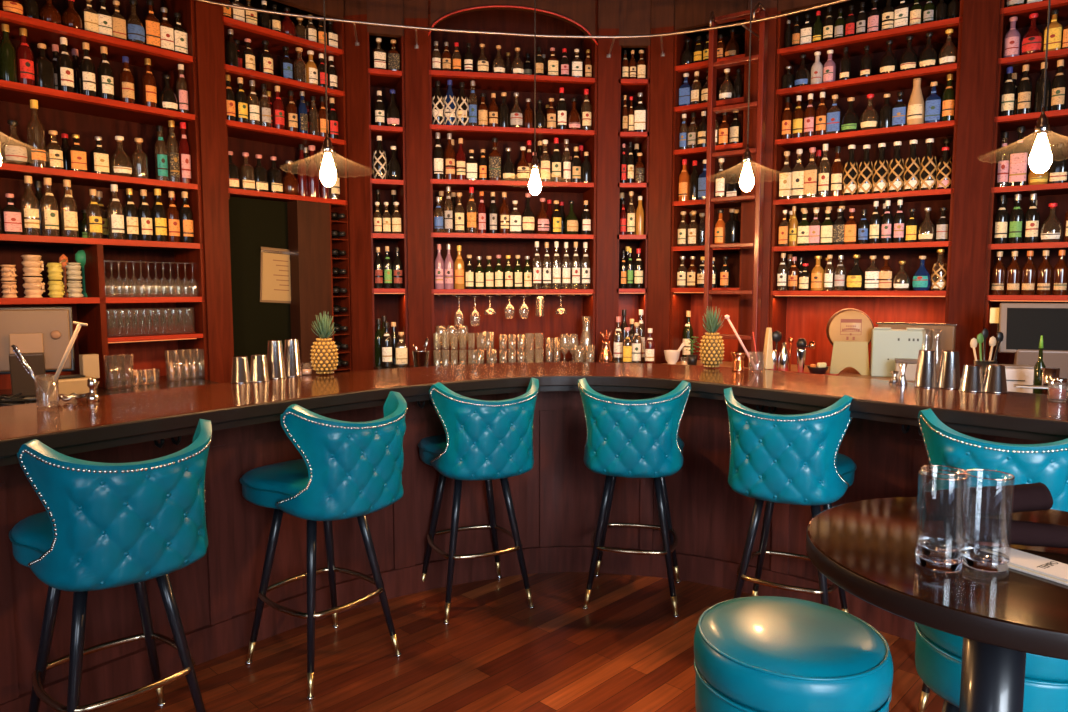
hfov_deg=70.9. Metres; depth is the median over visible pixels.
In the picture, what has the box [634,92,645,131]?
liquor bottle
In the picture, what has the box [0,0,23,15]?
liquor bottle
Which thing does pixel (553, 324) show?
shelving unit
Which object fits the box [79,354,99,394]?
power strip
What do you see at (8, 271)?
mug
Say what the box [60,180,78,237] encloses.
liquor bottle
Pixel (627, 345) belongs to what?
liquor bottle
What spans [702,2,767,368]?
library ladder
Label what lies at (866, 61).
liquor bottle
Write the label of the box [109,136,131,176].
liquor bottle
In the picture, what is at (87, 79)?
liquor bottle
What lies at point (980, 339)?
utensil
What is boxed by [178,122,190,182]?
liquor bottle
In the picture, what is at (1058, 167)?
liquor bottle
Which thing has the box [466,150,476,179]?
liquor bottle
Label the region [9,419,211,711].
bar stool
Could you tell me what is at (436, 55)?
liquor bottle
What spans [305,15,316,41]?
liquor bottle
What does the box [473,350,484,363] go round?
tumbler
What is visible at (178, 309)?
highball
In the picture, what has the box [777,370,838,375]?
bar mat
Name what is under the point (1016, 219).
liquor bottle
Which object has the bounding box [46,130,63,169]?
liquor bottle
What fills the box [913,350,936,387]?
tin
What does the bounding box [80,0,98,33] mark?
liquor bottle
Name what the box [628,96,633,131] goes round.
liquor bottle
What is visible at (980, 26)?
pilaster
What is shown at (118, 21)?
liquor bottle
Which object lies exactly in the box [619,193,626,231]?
liquor bottle
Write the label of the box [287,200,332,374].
tall cabinet
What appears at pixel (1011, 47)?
liquor bottle
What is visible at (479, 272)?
liquor bottle
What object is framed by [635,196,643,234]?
liquor bottle
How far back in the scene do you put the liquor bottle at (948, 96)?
4.45 m
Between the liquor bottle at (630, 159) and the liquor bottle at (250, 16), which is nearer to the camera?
the liquor bottle at (250, 16)
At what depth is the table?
1.21 m
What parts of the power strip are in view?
plate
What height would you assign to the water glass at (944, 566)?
0.151 m
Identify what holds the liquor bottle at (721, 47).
on the shelving unit at (727, 304)
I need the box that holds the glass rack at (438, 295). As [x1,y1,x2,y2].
[438,295,588,295]
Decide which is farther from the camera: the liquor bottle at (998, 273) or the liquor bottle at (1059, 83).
the liquor bottle at (998, 273)
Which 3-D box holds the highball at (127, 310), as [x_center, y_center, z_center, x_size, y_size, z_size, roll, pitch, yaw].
[-2.279,-0.192,4.237,0.073,0.151,0.073,0,5,0]
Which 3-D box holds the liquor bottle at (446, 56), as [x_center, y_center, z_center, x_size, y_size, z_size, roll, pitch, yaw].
[-0.611,-2.079,5.233,0.068,0.213,0.069,-1,5,-11]
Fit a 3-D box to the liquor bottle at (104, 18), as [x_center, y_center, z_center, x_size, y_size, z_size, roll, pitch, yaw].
[-2.324,-1.819,4.047,0.068,0.214,0.068,-5,7,-43]
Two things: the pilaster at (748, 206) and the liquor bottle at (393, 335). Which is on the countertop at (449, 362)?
the liquor bottle at (393, 335)
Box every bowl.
[807,362,828,373]
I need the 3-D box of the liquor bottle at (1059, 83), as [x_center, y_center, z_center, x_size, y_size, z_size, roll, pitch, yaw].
[2.977,-1.528,4.252,0.074,0.288,0.075,4,7,40]
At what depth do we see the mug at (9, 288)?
3.77 m
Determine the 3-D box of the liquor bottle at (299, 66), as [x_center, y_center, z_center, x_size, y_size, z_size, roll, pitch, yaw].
[-1.539,-1.901,4.926,0.082,0.233,0.082,4,6,38]
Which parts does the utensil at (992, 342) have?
handle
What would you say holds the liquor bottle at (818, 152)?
on the shelving unit at (795, 317)
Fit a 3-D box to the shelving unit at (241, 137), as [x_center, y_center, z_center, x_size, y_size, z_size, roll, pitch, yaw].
[-1.705,-1.623,4.921,0.360,1.270,0.867,4,7,41]
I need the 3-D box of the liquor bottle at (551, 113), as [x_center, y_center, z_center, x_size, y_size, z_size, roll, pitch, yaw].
[0.124,-1.733,5.388,0.074,0.227,0.075,0,5,-5]
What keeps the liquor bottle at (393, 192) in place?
on the shelving unit at (393, 306)
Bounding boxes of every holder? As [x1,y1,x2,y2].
[301,362,311,373]
[772,331,781,369]
[974,360,996,381]
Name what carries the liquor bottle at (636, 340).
on the countertop at (449, 362)
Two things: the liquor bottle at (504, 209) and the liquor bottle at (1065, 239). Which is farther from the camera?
the liquor bottle at (504, 209)
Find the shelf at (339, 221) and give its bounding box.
[331,220,346,223]
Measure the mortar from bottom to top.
0.110 m
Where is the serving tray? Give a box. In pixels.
[1014,384,1067,388]
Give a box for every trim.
[273,0,343,18]
[344,0,366,15]
[367,0,403,37]
[404,0,427,17]
[428,0,597,43]
[428,5,597,45]
[598,0,618,28]
[619,0,650,47]
[651,0,674,27]
[674,0,747,30]
[748,0,777,9]
[778,0,834,12]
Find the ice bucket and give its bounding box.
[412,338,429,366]
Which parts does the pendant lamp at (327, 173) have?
cord, bulb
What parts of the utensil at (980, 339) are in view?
handle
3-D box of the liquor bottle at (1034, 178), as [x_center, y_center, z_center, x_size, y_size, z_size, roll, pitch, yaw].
[2.916,-1.077,4.333,0.103,0.185,0.105,3,6,28]
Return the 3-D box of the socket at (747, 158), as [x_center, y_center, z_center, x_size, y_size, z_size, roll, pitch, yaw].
[1.005,-0.952,3.530,0.044,0.092,0.044,0,5,0]
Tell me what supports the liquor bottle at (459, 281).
on the shelving unit at (553, 324)
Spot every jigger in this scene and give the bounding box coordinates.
[86,378,99,402]
[889,371,898,382]
[897,363,907,384]
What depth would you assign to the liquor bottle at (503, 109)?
5.31 m
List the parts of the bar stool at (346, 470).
leg, seat, leg, leg, backrest, nailhead trim, leg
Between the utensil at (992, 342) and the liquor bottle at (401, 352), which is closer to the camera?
the utensil at (992, 342)
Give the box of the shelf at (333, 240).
[332,239,347,241]
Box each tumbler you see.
[129,370,142,383]
[459,349,466,363]
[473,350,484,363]
[476,333,483,348]
[482,332,493,349]
[525,333,533,348]
[525,349,533,362]
[534,333,543,348]
[585,345,594,361]
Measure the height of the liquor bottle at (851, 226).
0.231 m
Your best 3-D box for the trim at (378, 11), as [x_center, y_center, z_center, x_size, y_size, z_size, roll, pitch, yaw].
[-1.016,-2.575,5.078,0.256,0.780,0.050,-2,5,-18]
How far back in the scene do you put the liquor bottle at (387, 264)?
5.28 m
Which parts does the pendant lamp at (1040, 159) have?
bulb, cord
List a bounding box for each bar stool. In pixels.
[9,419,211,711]
[240,391,406,699]
[418,377,538,624]
[578,378,690,617]
[724,387,855,612]
[918,408,1067,711]
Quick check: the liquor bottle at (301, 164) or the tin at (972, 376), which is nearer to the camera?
the tin at (972, 376)
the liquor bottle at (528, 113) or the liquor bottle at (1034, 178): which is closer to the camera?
the liquor bottle at (1034, 178)
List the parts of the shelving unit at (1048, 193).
panel, panel, shelf, panel, shelf, shelf, shelf, shelf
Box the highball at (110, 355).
[110,355,125,387]
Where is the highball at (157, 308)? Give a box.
[145,308,159,334]
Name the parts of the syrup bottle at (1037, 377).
spout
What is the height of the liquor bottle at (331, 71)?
0.233 m
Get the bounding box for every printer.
[38,374,94,401]
[895,358,917,380]
[989,364,1033,392]
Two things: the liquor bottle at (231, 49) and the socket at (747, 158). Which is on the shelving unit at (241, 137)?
the liquor bottle at (231, 49)
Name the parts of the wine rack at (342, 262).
panel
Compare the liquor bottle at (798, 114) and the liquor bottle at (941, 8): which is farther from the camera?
the liquor bottle at (798, 114)
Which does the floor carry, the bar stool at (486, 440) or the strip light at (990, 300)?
the bar stool at (486, 440)
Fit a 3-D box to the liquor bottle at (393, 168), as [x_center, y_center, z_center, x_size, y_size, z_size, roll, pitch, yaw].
[-0.982,-1.345,5.250,0.103,0.239,0.103,-2,5,-18]
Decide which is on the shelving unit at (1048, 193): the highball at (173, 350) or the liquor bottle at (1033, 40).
the liquor bottle at (1033, 40)
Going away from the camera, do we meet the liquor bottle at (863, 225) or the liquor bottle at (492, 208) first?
the liquor bottle at (863, 225)
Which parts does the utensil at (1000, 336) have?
handle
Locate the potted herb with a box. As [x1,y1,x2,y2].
[686,336,699,364]
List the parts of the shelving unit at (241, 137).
panel, shelf, panel, shelf, shelf, shelf, panel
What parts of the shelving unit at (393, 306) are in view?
panel, panel, shelf, shelf, shelf, panel, shelf, panel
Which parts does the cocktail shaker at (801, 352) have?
dark lid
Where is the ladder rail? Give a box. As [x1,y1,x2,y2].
[195,0,848,57]
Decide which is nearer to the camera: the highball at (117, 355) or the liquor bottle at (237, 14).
the highball at (117, 355)
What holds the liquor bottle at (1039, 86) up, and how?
on the shelving unit at (1048, 193)
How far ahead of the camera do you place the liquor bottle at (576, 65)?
5.36 m
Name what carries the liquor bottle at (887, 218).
on the shelving unit at (795, 317)
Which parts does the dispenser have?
printed frame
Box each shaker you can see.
[599,330,612,362]
[768,350,777,370]
[778,342,788,371]
[796,338,814,372]
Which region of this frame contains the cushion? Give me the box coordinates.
[917,623,1067,680]
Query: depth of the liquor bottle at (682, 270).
5.42 m
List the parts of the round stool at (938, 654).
leg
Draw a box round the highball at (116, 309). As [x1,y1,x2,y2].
[116,309,130,335]
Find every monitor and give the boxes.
[0,307,74,402]
[998,303,1067,386]
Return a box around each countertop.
[0,374,218,406]
[374,358,643,369]
[663,360,1067,395]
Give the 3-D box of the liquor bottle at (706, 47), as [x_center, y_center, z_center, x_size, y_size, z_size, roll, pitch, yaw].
[1.212,-2.135,5.217,0.068,0.198,0.069,4,6,39]
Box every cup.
[731,352,745,371]
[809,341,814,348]
[1042,367,1059,394]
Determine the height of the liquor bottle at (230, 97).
0.283 m
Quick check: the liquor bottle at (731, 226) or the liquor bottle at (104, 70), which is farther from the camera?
the liquor bottle at (731, 226)
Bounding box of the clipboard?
[260,247,290,302]
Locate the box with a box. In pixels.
[870,327,925,376]
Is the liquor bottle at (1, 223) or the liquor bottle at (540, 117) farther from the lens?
the liquor bottle at (540, 117)
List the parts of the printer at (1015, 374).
lid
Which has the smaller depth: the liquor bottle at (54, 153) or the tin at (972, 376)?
the tin at (972, 376)
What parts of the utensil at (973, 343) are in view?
handle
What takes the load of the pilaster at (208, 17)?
on the floor
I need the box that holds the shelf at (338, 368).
[335,367,350,370]
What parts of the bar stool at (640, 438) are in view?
leg, leg, nailhead trim, backrest, leg, leg, seat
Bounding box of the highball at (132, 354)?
[119,354,133,386]
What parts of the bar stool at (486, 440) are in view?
seat, leg, leg, backrest, nailhead trim, leg, leg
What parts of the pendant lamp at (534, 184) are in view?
cord, bulb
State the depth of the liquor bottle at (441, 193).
5.45 m
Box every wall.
[228,197,290,369]
[229,0,926,59]
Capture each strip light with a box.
[108,338,195,342]
[374,293,404,293]
[674,292,703,292]
[775,295,944,296]
[990,300,1067,301]
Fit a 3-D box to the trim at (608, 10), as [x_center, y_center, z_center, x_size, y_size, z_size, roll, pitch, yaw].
[0.525,-2.650,5.303,0.152,0.670,0.070,0,5,0]
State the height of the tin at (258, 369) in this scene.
0.118 m
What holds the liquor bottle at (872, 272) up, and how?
on the shelving unit at (795, 317)
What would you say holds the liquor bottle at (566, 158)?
on the shelving unit at (553, 324)
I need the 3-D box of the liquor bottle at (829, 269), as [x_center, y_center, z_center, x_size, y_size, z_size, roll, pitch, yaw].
[1.941,-0.547,4.929,0.062,0.234,0.063,3,6,32]
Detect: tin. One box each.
[230,356,251,383]
[250,354,269,381]
[267,340,285,378]
[284,339,301,376]
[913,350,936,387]
[937,350,959,388]
[958,364,983,391]
[983,364,1007,392]
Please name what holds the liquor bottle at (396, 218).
on the shelving unit at (393, 306)
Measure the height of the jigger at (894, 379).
0.050 m
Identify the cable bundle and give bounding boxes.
[0,393,30,404]
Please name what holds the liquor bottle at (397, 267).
on the shelving unit at (393, 306)
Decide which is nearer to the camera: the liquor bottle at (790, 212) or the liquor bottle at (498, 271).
the liquor bottle at (790, 212)
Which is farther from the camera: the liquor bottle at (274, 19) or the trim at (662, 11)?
the trim at (662, 11)
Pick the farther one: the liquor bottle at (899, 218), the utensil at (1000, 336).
the liquor bottle at (899, 218)
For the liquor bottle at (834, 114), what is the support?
on the shelving unit at (795, 317)
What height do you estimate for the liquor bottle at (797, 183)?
0.330 m
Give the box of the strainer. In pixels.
[58,378,99,402]
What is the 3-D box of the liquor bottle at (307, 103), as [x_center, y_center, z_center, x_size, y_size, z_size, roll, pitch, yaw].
[-1.558,-1.615,5.171,0.063,0.269,0.062,4,6,36]
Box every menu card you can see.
[994,546,1067,581]
[1009,564,1067,585]
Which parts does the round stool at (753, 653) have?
seat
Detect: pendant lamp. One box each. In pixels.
[320,0,335,186]
[529,0,540,194]
[740,0,753,191]
[1029,0,1051,172]
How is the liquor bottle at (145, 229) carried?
on the shelving unit at (86, 116)
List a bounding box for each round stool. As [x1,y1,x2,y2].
[694,596,892,711]
[915,622,1067,711]
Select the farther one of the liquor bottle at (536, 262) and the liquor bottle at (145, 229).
the liquor bottle at (536, 262)
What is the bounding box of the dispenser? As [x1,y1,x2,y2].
[826,308,873,374]
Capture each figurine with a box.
[59,254,67,296]
[75,250,86,296]
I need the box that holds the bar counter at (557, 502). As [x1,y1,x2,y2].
[0,362,1067,711]
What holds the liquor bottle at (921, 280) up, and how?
on the shelving unit at (795, 317)
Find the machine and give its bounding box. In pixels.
[876,321,957,378]
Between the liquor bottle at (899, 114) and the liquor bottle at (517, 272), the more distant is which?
the liquor bottle at (517, 272)
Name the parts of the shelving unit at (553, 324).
panel, panel, panel, shelf, shelf, shelf, shelf, panel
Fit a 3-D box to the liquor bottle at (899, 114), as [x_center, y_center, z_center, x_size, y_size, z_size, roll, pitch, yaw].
[2.258,-1.516,4.629,0.074,0.218,0.075,3,6,33]
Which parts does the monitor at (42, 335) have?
mount plate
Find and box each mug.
[0,265,16,280]
[1,282,17,297]
[21,255,43,275]
[23,277,44,297]
[46,263,62,279]
[47,281,64,297]
[65,263,81,279]
[66,281,83,296]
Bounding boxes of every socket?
[322,131,332,153]
[531,151,538,169]
[743,144,751,163]
[1034,107,1049,134]
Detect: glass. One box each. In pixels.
[34,375,58,408]
[748,351,764,371]
[915,469,967,572]
[961,469,1014,572]
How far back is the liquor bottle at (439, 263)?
5.33 m
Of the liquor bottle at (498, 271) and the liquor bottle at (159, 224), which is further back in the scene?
the liquor bottle at (498, 271)
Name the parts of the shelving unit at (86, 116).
panel, panel, shelf, shelf, shelf, shelf, shelf, shelf, panel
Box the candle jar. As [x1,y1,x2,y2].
[1047,377,1067,401]
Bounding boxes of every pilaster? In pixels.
[194,0,233,382]
[323,14,373,372]
[397,18,431,364]
[595,29,618,361]
[644,26,691,363]
[740,7,777,367]
[948,0,999,378]
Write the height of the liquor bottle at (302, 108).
0.283 m
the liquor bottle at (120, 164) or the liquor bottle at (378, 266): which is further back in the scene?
the liquor bottle at (378, 266)
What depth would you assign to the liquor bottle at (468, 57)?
5.23 m
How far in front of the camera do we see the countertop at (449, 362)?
5.58 m
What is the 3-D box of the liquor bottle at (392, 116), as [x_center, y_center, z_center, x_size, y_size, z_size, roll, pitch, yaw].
[-0.982,-1.716,5.217,0.103,0.262,0.105,-1,5,-14]
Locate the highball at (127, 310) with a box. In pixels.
[124,310,137,335]
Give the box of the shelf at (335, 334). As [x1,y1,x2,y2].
[334,333,349,335]
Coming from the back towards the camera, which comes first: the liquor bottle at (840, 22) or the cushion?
the liquor bottle at (840, 22)
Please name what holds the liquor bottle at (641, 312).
on the countertop at (449, 362)
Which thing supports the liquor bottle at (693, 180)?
on the shelving unit at (727, 304)
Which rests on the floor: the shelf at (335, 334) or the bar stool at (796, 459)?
the bar stool at (796, 459)
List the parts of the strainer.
handle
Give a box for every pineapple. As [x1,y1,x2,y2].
[310,311,338,373]
[699,306,724,367]
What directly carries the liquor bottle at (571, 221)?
on the shelving unit at (553, 324)
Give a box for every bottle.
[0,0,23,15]
[0,24,16,81]
[0,205,2,233]
[1,120,27,165]
[2,193,21,234]
[16,28,34,85]
[20,176,40,235]
[23,0,38,18]
[26,99,46,167]
[34,43,54,88]
[34,181,41,235]
[39,0,61,24]
[40,178,59,236]
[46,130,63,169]
[51,44,58,89]
[56,37,74,92]
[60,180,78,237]
[61,0,82,29]
[61,133,69,169]
[67,134,86,171]
[71,48,79,93]
[78,210,86,237]
[79,42,95,96]
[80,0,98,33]
[86,189,102,238]
[90,136,108,174]
[96,191,108,238]
[97,0,111,36]
[97,46,113,99]
[107,184,124,239]
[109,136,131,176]
[111,0,125,39]
[119,56,134,103]
[123,188,138,239]
[126,0,144,44]
[131,138,148,178]
[137,189,152,240]
[141,58,156,107]
[143,0,160,48]
[151,189,166,241]
[154,125,167,180]
[158,74,177,110]
[160,7,173,51]
[166,120,179,181]
[166,191,179,241]
[173,12,187,54]
[176,64,188,112]
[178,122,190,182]
[179,191,193,242]
[223,0,230,17]
[225,29,237,66]
[226,75,235,120]
[228,151,238,188]
[231,0,244,21]
[234,39,241,67]
[235,77,247,122]
[238,152,254,190]
[242,38,254,70]
[244,0,256,24]
[247,80,259,124]
[254,154,267,191]
[259,1,270,28]
[259,40,272,74]
[259,84,270,126]
[266,91,271,126]
[267,156,282,193]
[270,4,280,31]
[272,86,284,129]
[280,46,292,79]
[281,7,295,35]
[282,161,298,194]
[285,91,297,131]
[293,47,306,82]
[295,17,305,38]
[297,144,307,195]
[298,91,307,133]
[304,147,308,164]
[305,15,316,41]
[305,101,309,133]
[306,50,317,84]
[307,145,319,197]
[309,96,318,135]
[316,20,326,44]
[317,53,327,87]
[318,96,328,136]
[319,149,329,198]
[326,21,337,47]
[327,56,336,89]
[328,98,337,138]
[329,150,339,199]
[331,212,344,220]
[332,230,345,238]
[332,248,345,257]
[332,267,346,276]
[333,286,346,294]
[333,305,346,313]
[334,323,347,332]
[334,341,347,349]
[336,358,347,366]
[372,38,385,69]
[373,136,386,178]
[373,189,382,214]
[373,202,381,232]
[374,91,384,125]
[374,247,382,288]
[374,319,382,365]
[381,316,386,334]
[381,322,392,366]
[382,202,390,233]
[383,246,391,288]
[385,89,400,126]
[386,146,400,179]
[388,39,399,70]
[389,190,398,214]
[390,322,398,364]
[391,202,401,233]
[392,247,402,288]
[395,332,407,366]
[431,41,440,69]
[432,81,444,124]
[433,133,443,178]
[433,197,443,232]
[435,244,443,288]
[439,191,443,211]
[441,42,450,70]
[444,80,456,124]
[444,133,454,178]
[444,186,452,232]
[444,244,453,288]
[451,139,455,178]
[451,192,456,232]
[452,42,461,70]
[454,192,464,232]
[454,245,464,288]
[456,82,468,125]
[456,138,465,179]
[464,43,473,71]
[465,255,473,288]
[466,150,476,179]
[466,187,476,232]
[468,81,477,125]
[475,256,483,288]
[476,44,488,72]
[477,191,485,232]
[478,93,487,125]
[479,149,486,179]
[484,256,493,288]
[488,93,498,126]
[489,138,500,180]
[489,192,496,232]
[492,45,504,73]
[494,255,502,288]
[499,92,508,126]
[499,192,508,233]
[501,148,515,180]
[504,255,512,288]
[505,52,511,73]
[509,92,523,127]
[509,200,520,233]
[511,47,523,73]
[513,255,521,288]
[516,146,529,180]
[521,193,534,233]
[523,256,531,288]
[524,53,531,74]
[524,98,532,127]
[525,140,532,180]
[532,241,541,288]
[533,100,545,128]
[535,198,549,233]
[536,47,543,74]
[536,141,541,177]
[540,140,550,181]
[542,54,546,75]
[542,242,550,288]
[546,98,555,128]
[546,200,552,233]
[547,47,557,75]
[551,138,561,181]
[551,200,560,233]
[552,241,560,288]
[556,87,566,128]
[559,202,565,233]
[560,48,568,76]
[561,242,570,288]
[562,139,570,181]
[564,200,577,233]
[567,98,580,129]
[571,49,581,76]
[571,146,580,181]
[571,242,579,288]
[578,145,583,163]
[580,242,589,288]
[581,89,591,129]
[581,152,590,182]
[581,200,590,234]
[584,50,591,77]
[613,316,623,362]
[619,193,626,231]
[619,201,626,234]
[620,144,626,182]
[620,251,626,288]
[620,310,627,338]
[621,50,628,78]
[622,95,627,131]
[622,327,632,362]
[625,246,629,288]
[626,142,633,182]
[626,191,634,234]
[626,248,632,288]
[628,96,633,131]
[629,50,635,78]
[629,319,634,339]
[631,322,641,362]
[633,249,643,288]
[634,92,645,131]
[634,144,638,167]
[634,153,644,182]
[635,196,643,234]
[636,50,645,78]
[638,310,644,361]
[644,328,654,363]
[677,256,687,287]
[678,159,689,200]
[678,211,687,246]
[679,73,690,105]
[679,114,687,149]
[681,39,693,64]
[682,311,693,361]
[687,256,697,287]
[688,113,697,148]
[688,211,698,245]
[689,160,698,199]
[691,71,701,104]
[694,36,702,62]
[697,257,703,287]
[698,111,706,147]
[698,159,705,199]
[698,213,704,245]
[701,69,707,102]
[703,34,708,60]
[712,257,717,287]
[715,120,718,145]
[715,158,726,197]
[715,209,724,243]
[717,34,725,58]
[719,69,733,99]
[719,112,729,144]
[720,256,729,287]
[724,209,738,242]
[725,29,738,56]
[726,174,739,196]
[729,111,740,143]
[734,69,742,97]
[734,209,740,242]
[777,253,787,290]
[778,210,788,246]
[779,151,791,199]
[781,66,794,88]
[781,97,792,138]
[784,20,791,47]
[787,254,791,269]
[788,211,792,222]
[788,257,799,290]
[789,206,797,245]
[791,149,804,198]
[792,16,800,45]
[792,95,803,137]
[794,54,810,86]
[797,210,809,245]
[798,257,803,275]
[799,263,810,290]
[800,14,812,44]
[803,94,815,136]
[803,147,818,197]
[809,209,821,245]
[811,51,822,84]
[811,256,823,290]
[812,11,822,42]
[815,92,827,134]
[816,150,820,166]
[818,144,830,196]
[821,210,832,244]
[822,206,833,223]
[823,6,834,40]
[823,50,835,82]
[824,255,833,290]
[826,95,841,133]
[830,146,843,195]
[833,208,844,244]
[834,8,844,38]
[834,255,846,290]
[839,47,850,79]
[839,206,846,222]
[841,97,859,131]
[842,145,857,194]
[844,208,857,243]
[845,5,855,36]
[846,255,864,290]
[856,2,867,34]
[857,145,872,193]
[857,209,868,243]
[860,45,871,76]
[860,94,878,129]
[865,256,879,290]
[867,0,880,32]
[869,201,880,243]
[872,143,888,192]
[879,40,897,73]
[879,94,892,127]
[879,256,892,290]
[880,203,885,242]
[881,0,894,30]
[881,200,892,242]
[888,141,904,191]
[892,92,906,126]
[892,261,910,290]
[893,200,904,242]
[894,0,909,27]
[899,36,917,70]
[903,140,920,190]
[905,209,917,242]
[907,78,924,124]
[909,0,922,25]
[912,256,930,290]
[918,32,937,68]
[918,207,935,241]
[919,138,936,189]
[922,0,934,22]
[925,81,940,122]
[931,249,946,290]
[935,0,946,20]
[935,207,948,241]
[936,147,951,188]
[938,29,957,65]
[939,139,952,162]
[941,74,955,120]
[947,0,959,18]
[990,251,1005,294]
[993,195,1008,243]
[996,132,1009,186]
[1000,67,1015,115]
[1003,17,1019,57]
[1005,198,1009,234]
[1005,251,1020,294]
[1006,0,1026,6]
[1008,194,1023,243]
[1009,126,1028,185]
[1012,73,1016,114]
[1016,64,1031,114]
[1020,13,1043,54]
[1020,251,1036,294]
[1023,194,1039,242]
[1027,0,1042,3]
[1028,169,1048,184]
[1032,336,1045,393]
[1034,62,1050,112]
[1036,250,1052,294]
[1040,203,1062,242]
[1043,9,1062,51]
[1049,143,1067,183]
[1050,59,1066,110]
[1052,250,1067,294]
[1061,25,1067,48]
[1063,210,1067,241]
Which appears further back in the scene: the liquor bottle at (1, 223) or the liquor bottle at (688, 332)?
the liquor bottle at (688, 332)
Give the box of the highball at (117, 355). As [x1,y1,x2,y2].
[103,355,118,388]
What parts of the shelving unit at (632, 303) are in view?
panel, panel, panel, shelf, shelf, shelf, shelf, panel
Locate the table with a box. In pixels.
[806,497,1067,711]
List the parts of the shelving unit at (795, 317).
panel, shelf, shelf, panel, shelf, shelf, shelf, panel, panel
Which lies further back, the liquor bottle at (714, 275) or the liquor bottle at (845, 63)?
the liquor bottle at (714, 275)
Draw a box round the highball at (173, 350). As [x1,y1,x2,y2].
[172,350,185,377]
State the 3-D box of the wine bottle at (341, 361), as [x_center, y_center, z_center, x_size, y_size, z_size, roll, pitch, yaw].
[-1.413,0.043,5.334,0.277,0.065,0.066,4,7,41]
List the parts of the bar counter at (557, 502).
baseboard, rail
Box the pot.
[686,354,697,364]
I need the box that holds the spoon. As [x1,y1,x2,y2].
[11,345,51,403]
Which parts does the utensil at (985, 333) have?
handle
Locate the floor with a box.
[91,572,943,711]
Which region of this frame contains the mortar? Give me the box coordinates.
[664,350,679,363]
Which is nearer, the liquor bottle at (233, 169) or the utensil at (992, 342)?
the utensil at (992, 342)
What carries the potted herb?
on the countertop at (848, 371)
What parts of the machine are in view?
plate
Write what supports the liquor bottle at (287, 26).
on the shelving unit at (241, 137)
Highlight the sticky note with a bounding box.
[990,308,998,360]
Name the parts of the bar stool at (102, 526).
seat, leg, leg, backrest, nailhead trim, leg, leg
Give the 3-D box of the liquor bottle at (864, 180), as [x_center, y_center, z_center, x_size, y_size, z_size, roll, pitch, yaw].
[2.107,-1.179,4.762,0.096,0.313,0.096,4,6,39]
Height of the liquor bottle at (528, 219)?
0.293 m
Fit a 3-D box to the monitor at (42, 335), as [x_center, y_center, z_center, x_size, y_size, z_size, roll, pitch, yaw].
[-2.454,-0.013,3.633,0.385,0.447,0.200,-3,6,-30]
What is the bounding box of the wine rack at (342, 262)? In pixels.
[329,203,350,372]
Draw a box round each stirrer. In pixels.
[724,315,756,369]
[752,332,758,368]
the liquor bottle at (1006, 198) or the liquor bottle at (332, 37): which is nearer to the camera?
the liquor bottle at (1006, 198)
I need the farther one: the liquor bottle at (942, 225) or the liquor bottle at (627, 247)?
the liquor bottle at (627, 247)
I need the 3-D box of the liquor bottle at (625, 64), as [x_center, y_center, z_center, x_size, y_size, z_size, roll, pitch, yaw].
[0.657,-2.092,5.412,0.054,0.218,0.054,0,5,-5]
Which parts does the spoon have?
twisted handle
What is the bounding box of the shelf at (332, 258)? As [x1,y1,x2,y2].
[332,258,347,259]
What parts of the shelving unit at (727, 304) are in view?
panel, shelf, shelf, shelf, shelf, shelf, panel, panel, panel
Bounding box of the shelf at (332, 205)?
[330,203,346,207]
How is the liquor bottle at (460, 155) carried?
on the shelving unit at (553, 324)
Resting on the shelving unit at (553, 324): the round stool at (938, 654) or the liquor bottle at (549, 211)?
the liquor bottle at (549, 211)
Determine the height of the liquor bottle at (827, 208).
0.268 m
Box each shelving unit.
[0,0,207,389]
[221,0,347,211]
[367,32,408,365]
[428,0,597,364]
[616,45,649,341]
[670,18,747,361]
[769,0,963,368]
[982,0,1067,363]
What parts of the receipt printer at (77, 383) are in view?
lid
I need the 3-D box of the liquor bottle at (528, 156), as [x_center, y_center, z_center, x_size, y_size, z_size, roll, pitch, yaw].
[-0.036,-1.427,5.551,0.066,0.328,0.067,0,5,-3]
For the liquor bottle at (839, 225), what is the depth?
4.85 m
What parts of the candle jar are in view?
lid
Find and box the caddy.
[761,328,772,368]
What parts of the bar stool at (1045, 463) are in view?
leg, seat, nailhead trim, backrest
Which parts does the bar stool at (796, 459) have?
leg, leg, nailhead trim, backrest, leg, leg, seat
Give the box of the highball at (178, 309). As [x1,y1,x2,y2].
[175,309,187,332]
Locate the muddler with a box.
[42,321,87,404]
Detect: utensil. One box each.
[788,338,792,370]
[970,338,976,360]
[977,333,983,360]
[981,328,988,360]
[988,336,995,360]
[993,331,1003,360]
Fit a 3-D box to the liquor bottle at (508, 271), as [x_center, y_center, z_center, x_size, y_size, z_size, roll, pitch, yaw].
[-0.186,-0.606,5.435,0.067,0.244,0.068,-1,5,-16]

